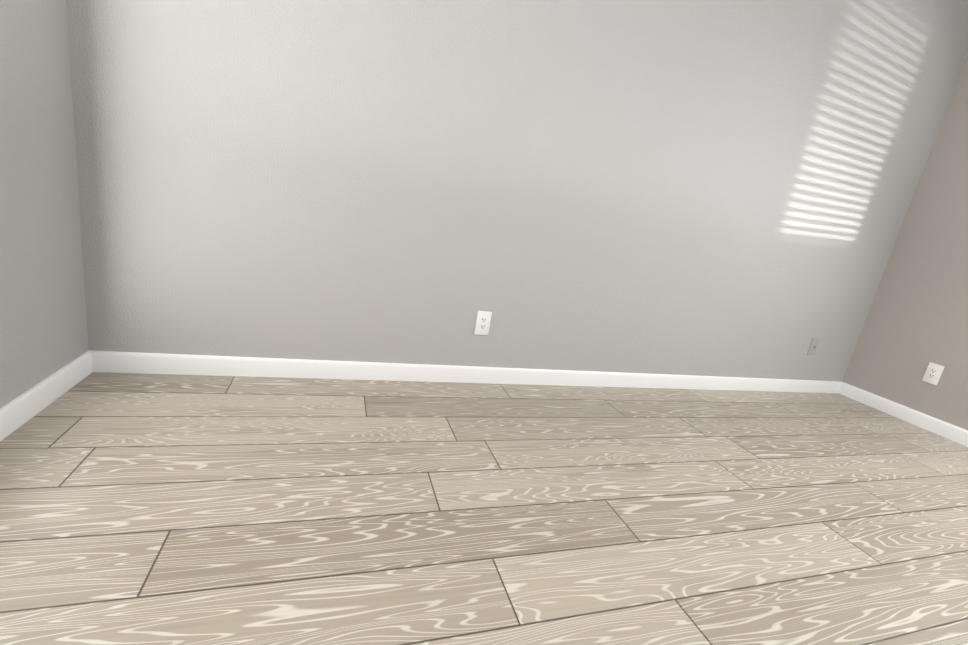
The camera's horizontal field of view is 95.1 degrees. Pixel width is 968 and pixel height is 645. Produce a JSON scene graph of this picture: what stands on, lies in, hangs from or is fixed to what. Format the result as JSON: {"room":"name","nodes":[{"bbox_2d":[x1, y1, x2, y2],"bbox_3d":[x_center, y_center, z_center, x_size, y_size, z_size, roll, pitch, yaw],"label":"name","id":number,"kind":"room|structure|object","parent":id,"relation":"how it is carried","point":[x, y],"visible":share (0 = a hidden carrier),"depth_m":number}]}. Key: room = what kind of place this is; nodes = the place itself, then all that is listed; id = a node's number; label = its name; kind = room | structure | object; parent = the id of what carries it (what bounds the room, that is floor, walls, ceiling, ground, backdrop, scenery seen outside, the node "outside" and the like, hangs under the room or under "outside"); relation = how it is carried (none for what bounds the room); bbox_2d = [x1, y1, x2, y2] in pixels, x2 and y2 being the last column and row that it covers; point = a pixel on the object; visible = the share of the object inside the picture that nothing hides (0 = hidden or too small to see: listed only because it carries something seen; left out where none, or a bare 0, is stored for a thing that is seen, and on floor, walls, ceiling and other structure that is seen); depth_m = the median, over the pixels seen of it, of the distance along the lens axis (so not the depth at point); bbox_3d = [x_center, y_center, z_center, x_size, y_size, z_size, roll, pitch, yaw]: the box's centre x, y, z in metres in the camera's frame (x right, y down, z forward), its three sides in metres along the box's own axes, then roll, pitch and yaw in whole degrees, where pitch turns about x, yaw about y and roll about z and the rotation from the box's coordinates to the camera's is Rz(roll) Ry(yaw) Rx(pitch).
{"room":"empty room","nodes":[
{"label":"empty room","id":0,"kind":"room"},
{"bbox_2d":[0,0,88,407],"bbox_3d":[-0.946,-0.525,-0.065,0.150,2.440,3.260,4,15,-19],"label":"wall","id":1,"kind":"structure","parent":0,"point":[43,327],"depth_m":1.36},
{"bbox_2d":[0,352,91,440],"bbox_3d":[-1.055,0.608,0.249,0.014,0.085,3.232,4,15,-19],"label":"baseboard","id":2,"kind":"structure","parent":1,"relation":"attached to","point":[22,409],"depth_m":1.44},
{"bbox_2d":[0,372,967,644],"bbox_3d":[0.967,0.852,0.983,4.640,0.100,3.560,4,15,-19],"label":"floor","id":3,"kind":"structure","parent":0,"point":[180,510],"depth_m":1.28},
{"bbox_2d":[67,0,967,381],"bbox_3d":[0.661,-0.843,2.230,4.640,2.440,0.150,4,15,-19],"label":"wall","id":4,"kind":"structure","parent":0,"point":[723,188],"depth_m":2.02},
{"bbox_2d":[87,350,842,392],"bbox_3d":[0.499,0.307,2.441,4.340,0.085,0.014,4,15,-19],"label":"baseboard","id":5,"kind":"structure","parent":4,"relation":"attached to","point":[139,363],"depth_m":2.14},
{"bbox_2d":[474,311,491,334],"bbox_3d":[-0.004,0.004,2.187,0.074,0.122,0.009,4,15,-19],"label":"duplex electrical outlet","id":6,"kind":"object","parent":4,"relation":"attached to","point":[483,320],"visible":1,"depth_m":2.18},
{"bbox_2d":[807,338,820,354],"bbox_3d":[2.202,0.162,2.950,0.074,0.122,0.017,4,15,-19],"label":"outlet","id":7,"kind":"object","parent":4,"relation":"attached to","point":[813,347],"visible":1,"depth_m":2.95},
{"bbox_2d":[842,54,967,429],"bbox_3d":[3.282,-0.202,1.412,0.150,2.440,3.260,4,15,-19],"label":"wall","id":8,"kind":"structure","parent":0,"point":[915,323],"depth_m":2.73},
{"bbox_2d":[839,382,967,446],"bbox_3d":[3.019,0.919,1.672,0.014,0.085,3.232,4,15,-19],"label":"baseboard","id":9,"kind":"structure","parent":8,"relation":"attached to","point":[954,433],"depth_m":2.77},
{"bbox_2d":[922,362,943,384],"bbox_3d":[2.716,0.309,2.679,0.009,0.122,0.074,4,15,-19],"label":"duplex electrical outlet","id":10,"kind":"object","parent":8,"relation":"attached to","point":[933,373],"visible":1,"depth_m":2.68}
]}

